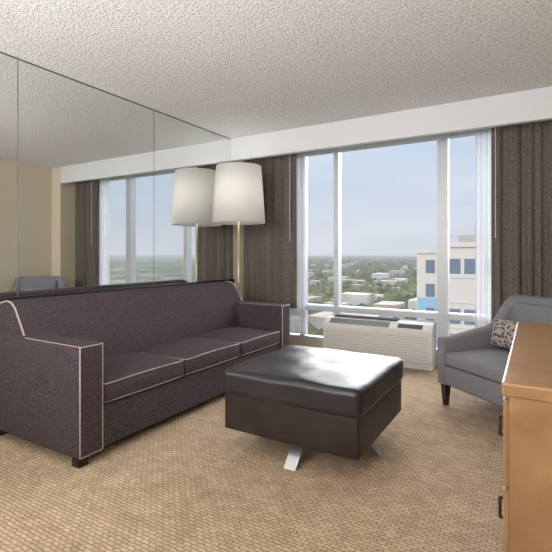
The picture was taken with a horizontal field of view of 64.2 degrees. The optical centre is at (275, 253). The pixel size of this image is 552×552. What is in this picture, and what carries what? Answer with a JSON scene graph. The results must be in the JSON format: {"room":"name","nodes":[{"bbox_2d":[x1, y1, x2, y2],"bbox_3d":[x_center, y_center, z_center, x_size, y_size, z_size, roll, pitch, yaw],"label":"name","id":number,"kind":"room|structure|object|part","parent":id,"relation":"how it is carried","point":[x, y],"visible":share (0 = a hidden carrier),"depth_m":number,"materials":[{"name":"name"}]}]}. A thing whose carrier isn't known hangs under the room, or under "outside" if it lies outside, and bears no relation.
{"room":"hotel room","nodes":[
{"label":"hotel room","id":0,"kind":"room"},
{"bbox_2d":[233,160,243,300],"bbox_3d":[-2.142,-0.060,2.451,0.100,2.540,7.450,0,0,31],"label":"wall","id":1,"kind":"structure","parent":0,"point":[234,226],"depth_m":5.27,"materials":[{"name":"paint"}]},
{"bbox_2d":[0,51,232,297],"bbox_3d":[-1.754,-0.520,2.996,0.016,1.620,4.942,0,0,31],"label":"wall mirror","id":2,"kind":"object","parent":1,"relation":"attached to","point":[100,189],"visible":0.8,"depth_m":3.52,"materials":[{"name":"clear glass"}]},
{"bbox_3d":[-2.070,-0.516,2.459,0.008,1.608,1.230,0,0,30],"label":"panel","id":3,"kind":"part","parent":2,"relation":"part of","materials":[{"name":"white mirror"}]},
{"bbox_3d":[-1.443,-0.516,3.525,0.008,1.608,1.232,0,0,30],"label":"panel","id":4,"kind":"part","parent":2,"relation":"part of","materials":[{"name":"white mirror"}]},
{"bbox_3d":[-1.754,-1.325,2.996,0.016,0.010,4.942,0,0,30],"label":"frame","id":5,"kind":"part","parent":2,"relation":"part of","materials":[{"name":"grey metal"}]},
{"bbox_3d":[-0.815,-0.516,4.591,0.008,1.608,1.230,0,0,30],"label":"panel","id":6,"kind":"part","parent":2,"relation":"part of","materials":[{"name":"white mirror"}]},
{"bbox_2d":[0,279,233,301],"bbox_3d":[-1.749,0.312,2.991,0.030,0.045,4.940,0,0,31],"label":"ledge","id":7,"kind":"object","parent":1,"relation":"attached to","point":[231,280],"visible":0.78,"depth_m":3.55,"materials":[{"name":"black"}]},
{"bbox_2d":[0,365,503,551],"bbox_3d":[-0.625,1.160,1.529,3.450,0.100,7.200,0,0,31],"label":"floor","id":8,"kind":"structure","parent":0,"point":[186,481],"depth_m":2.07,"materials":[{"name":"carpet"}]},
{"bbox_2d":[0,281,289,468],"bbox_3d":[-0.823,0.692,3.433,0.917,0.836,2.252,0,0,31],"label":"sofa","id":9,"kind":"object","parent":8,"relation":"on","point":[81,374],"visible":0.97,"depth_m":2.75,"materials":[{"name":"fabric"}]},
{"bbox_3d":[-1.356,0.764,2.535,0.910,0.590,0.164,0,0,30],"label":"arm","id":10,"kind":"part","parent":9,"relation":"part of","materials":[{"name":"fabric"}]},
{"bbox_3d":[-1.211,0.477,2.371,0.487,0.007,0.005,0,0,30],"label":"arm piping","id":11,"kind":"part","parent":9,"relation":"part of","materials":[{"name":"beige"}]},
{"bbox_3d":[-1.029,1.080,2.312,0.060,0.060,0.060,0,0,30],"label":"leg","id":12,"kind":"part","parent":9,"relation":"part of","materials":[{"name":"brown wood"}]},
{"bbox_3d":[-0.967,0.764,2.306,0.009,0.574,0.142,0,0,30],"label":"arm piping","id":13,"kind":"part","parent":9,"relation":"part of","materials":[{"name":"beige fabric"}]},
{"bbox_3d":[-1.020,0.667,3.549,0.440,0.775,2.190,0,0,30],"label":"backrest","id":14,"kind":"part","parent":9,"relation":"part of","materials":[{"name":"fabric"}]},
{"bbox_2d":[103,351,183,402],"bbox_3d":[-0.995,0.758,2.789,0.559,0.190,0.640,0,0,30],"label":"seat cushion","id":15,"kind":"object","parent":9,"relation":"on","point":[128,376],"depth_m":2.68,"materials":[{"name":"fabric"}]},
{"bbox_2d":[138,337,239,374],"bbox_3d":[-0.668,0.758,3.343,0.559,0.190,0.638,0,0,30],"label":"seat cushion","id":16,"kind":"object","parent":9,"relation":"on","point":[199,355],"depth_m":3.22,"materials":[{"name":"fabric"}]},
{"bbox_2d":[198,326,279,355],"bbox_3d":[-0.343,0.758,3.896,0.559,0.190,0.638,0,0,30],"label":"seat cushion","id":17,"kind":"object","parent":9,"relation":"on","point":[252,340],"depth_m":3.78,"materials":[{"name":"fabric"}]},
{"bbox_3d":[-0.296,0.764,4.334,0.910,0.590,0.164,0,0,30],"label":"arm","id":18,"kind":"part","parent":9,"relation":"part of","materials":[{"name":"fabric"}]},
{"bbox_2d":[212,162,264,293],"bbox_3d":[-0.399,0.087,4.715,0.568,2.045,0.568,0,0,31],"label":"floor lamp","id":19,"kind":"object","parent":8,"relation":"on","point":[238,189],"visible":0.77,"depth_m":4.49,"materials":[{"name":"white fabric"}]},
{"bbox_3d":[-0.399,-0.632,4.715,0.568,0.605,0.568,0,0,30],"label":"lamp shade","id":20,"kind":"part","parent":19,"relation":"part of","materials":[{"name":"white fabric"}]},
{"bbox_2d":[223,345,402,470],"bbox_3d":[0.246,0.864,2.600,0.811,0.492,0.806,0,0,31],"label":"ottoman","id":21,"kind":"object","parent":8,"relation":"on","point":[331,401],"visible":1,"depth_m":2.30,"materials":[{"name":"leather"}]},
{"bbox_2d":[223,345,402,418],"bbox_3d":[0.246,0.713,2.600,0.811,0.189,0.806,0,0,30],"label":"cushion","id":22,"kind":"object","parent":21,"relation":"on","point":[304,382],"depth_m":2.33,"materials":[{"name":"leather"}]},
{"bbox_2d":[323,314,435,370],"bbox_3d":[1.042,0.886,4.520,1.112,0.448,0.242,0,0,31],"label":"air conditioner","id":23,"kind":"object","parent":8,"relation":"on","point":[413,342],"visible":0.9,"depth_m":4.38,"materials":[{"name":"beige plastic"}]},
{"bbox_2d":[330,318,422,329],"bbox_3d":[0.998,0.708,4.476,0.960,0.043,0.065,0,0,30],"label":"grille","id":24,"kind":"object","parent":23,"relation":"attached to","point":[365,323],"depth_m":4.47,"materials":[{"name":"grey plastic"}]},
{"bbox_2d":[437,295,551,406],"bbox_3d":[1.665,0.715,3.072,0.773,0.790,0.692,0,0,-20],"label":"armchair","id":25,"kind":"object","parent":8,"relation":"on","point":[468,362],"visible":0.5,"depth_m":3.15,"materials":[{"name":"fabric"}]},
{"bbox_3d":[1.250,1.025,3.238,0.052,0.170,0.052,0,0,-20],"label":"leg","id":26,"kind":"part","parent":25,"relation":"part of","materials":[{"name":"brown wood"}]},
{"bbox_3d":[1.623,0.880,3.058,0.656,0.140,0.570,0,0,-19],"label":"seat frame","id":27,"kind":"part","parent":25,"relation":"part of","materials":[{"name":"fabric"}]},
{"bbox_2d":[445,347,509,383],"bbox_3d":[1.610,0.760,3.053,0.657,0.140,0.530,0,0,-19],"label":"seat cushion","id":28,"kind":"object","parent":25,"relation":"on","point":[480,365],"depth_m":2.99,"materials":[{"name":"fabric"}]},
{"bbox_2d":[490,319,516,348],"bbox_3d":[1.699,0.585,3.138,0.199,0.234,0.340,0,0,-19],"label":"throw pillow","id":29,"kind":"object","parent":25,"relation":"on","point":[503,331],"visible":0.39,"depth_m":3.15,"materials":[{"name":"beige fabric"}]},
{"bbox_2d":[511,302,551,323],"bbox_3d":[1.910,0.545,3.159,0.144,0.350,0.490,0,0,-19],"label":"cushion","id":30,"kind":"object","parent":25,"relation":"on","point":[530,312],"depth_m":3.20,"materials":[{"name":"fabric"}]},
{"bbox_2d":[498,322,551,551],"bbox_3d":[1.018,0.710,1.429,0.477,0.800,1.105,0,0,31],"label":"dresser","id":31,"kind":"object","parent":8,"relation":"on","point":[526,385],"visible":1,"depth_m":1.05,"materials":[{"name":"brown wood"}]},
{"bbox_3d":[0.617,0.465,1.198,0.022,0.070,0.010,0,0,30],"label":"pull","id":32,"kind":"part","parent":31,"relation":"part of","materials":[{"name":"black metal"}]},
{"bbox_3d":[0.617,0.690,1.198,0.022,0.070,0.010,0,0,30],"label":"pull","id":33,"kind":"part","parent":31,"relation":"part of","materials":[{"name":"black metal"}]},
{"bbox_3d":[0.699,0.468,1.309,0.014,0.215,0.515,0,0,30],"label":"drawer","id":34,"kind":"part","parent":31,"relation":"part of","materials":[{"name":"brown wood"}]},
{"bbox_3d":[0.699,0.693,1.309,0.014,0.215,0.515,0,0,30],"label":"drawer","id":35,"kind":"part","parent":31,"relation":"part of","materials":[{"name":"brown wood"}]},
{"bbox_2d":[0,0,551,138],"bbox_3d":[-0.613,-1.380,1.551,3.650,0.100,7.450,0,0,31],"label":"ceiling","id":36,"kind":"structure","parent":0,"point":[231,69],"depth_m":2.90,"materials":[{"name":"white paint"}]},
{"bbox_3d":[1.017,-1.314,4.525,3.200,0.028,0.150,0,0,30],"label":"track","id":37,"kind":"object","parent":36,"relation":"attached to","visible":0},
{"bbox_2d":[244,153,296,308],"bbox_3d":[-0.082,-0.345,5.095,0.707,1.910,0.104,0,0,31],"label":"curtain","id":38,"kind":"object","parent":37,"relation":"hanging from","point":[270,259],"visible":0.75,"depth_m":5.05,"materials":[{"name":"fabric"}]},
{"bbox_2d":[491,120,551,321],"bbox_3d":[2.130,-0.345,3.782,0.512,1.910,0.088,0,0,31],"label":"curtain","id":39,"kind":"object","parent":37,"relation":"hanging from","point":[521,249],"visible":0.8,"depth_m":3.80,"materials":[{"name":"fabric"}]},
{"bbox_2d":[495,127,495,237],"bbox_3d":[1.924,-0.720,3.857,0.008,1.160,0.008,0,0,30],"label":"wand","id":40,"kind":"object","parent":39,"relation":"hanging from","point":[495,127],"depth_m":3.85,"materials":[{"name":"white plastic"}]},
{"bbox_2d":[289,154,289,240],"bbox_3d":[0.153,-0.720,4.900,0.008,1.160,0.008,0,0,30],"label":"wand","id":41,"kind":"object","parent":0,"point":[289,154],"depth_m":4.90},
{"bbox_2d":[290,339,437,364],"bbox_3d":[1.117,-0.060,4.487,3.450,2.540,0.633,0,0,31],"label":"wall","id":42,"kind":"structure","parent":0,"point":[292,342],"depth_m":5.12,"materials":[{"name":"beige paint"}]},
{"bbox_2d":[290,128,490,355],"bbox_3d":[1.169,-0.100,4.673,2.550,2.220,0.100,0,0,31],"label":"frame","id":43,"kind":"object","parent":42,"relation":"attached to","point":[443,140],"visible":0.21,"depth_m":4.79,"materials":[{"name":"silver metal"}]},
{"bbox_2d":[231,86,551,161],"bbox_3d":[0.875,-1.205,4.299,3.225,0.250,0.063,0,0,31],"label":"window valance","id":44,"kind":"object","parent":42,"relation":"attached to","point":[534,105],"depth_m":4.07,"materials":[{"name":"white paint"}]},
{"bbox_2d":[294,304,490,322],"bbox_3d":[1.138,0.615,4.622,2.550,0.050,0.020,0,0,31],"label":"windowsill","id":45,"kind":"object","parent":42,"relation":"attached to","point":[307,307],"visible":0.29,"depth_m":4.53,"materials":[{"name":"silver metal"}]},
{"label":"outside","id":46,"kind":"structure","parent":0,"visible":0},
{"bbox_2d":[290,255,416,335],"bbox_3d":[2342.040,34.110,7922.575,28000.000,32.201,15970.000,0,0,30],"label":"landscape","id":47,"kind":"structure","parent":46,"point":[375,281],"depth_m":416.17,"materials":[{"name":"green plant"}]},
{"bbox_2d":[415,235,490,347],"bbox_3d":[29.851,17.560,61.337,17.420,40.100,16.600,0,0,31],"label":"building","id":48,"kind":"structure","parent":47,"relation":"on","point":[470,261],"depth_m":55.78,"materials":[{"name":"beige paint"}]},
{"bbox_2d":[450,235,490,241],"bbox_3d":[26.745,-1.900,53.916,12.000,0.820,0.060,0,0,31],"label":"roof railing","id":49,"kind":"object","parent":48,"relation":"on","point":[476,235],"visible":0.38,"depth_m":55.12,"materials":[{"name":"grey metal"}]}
]}

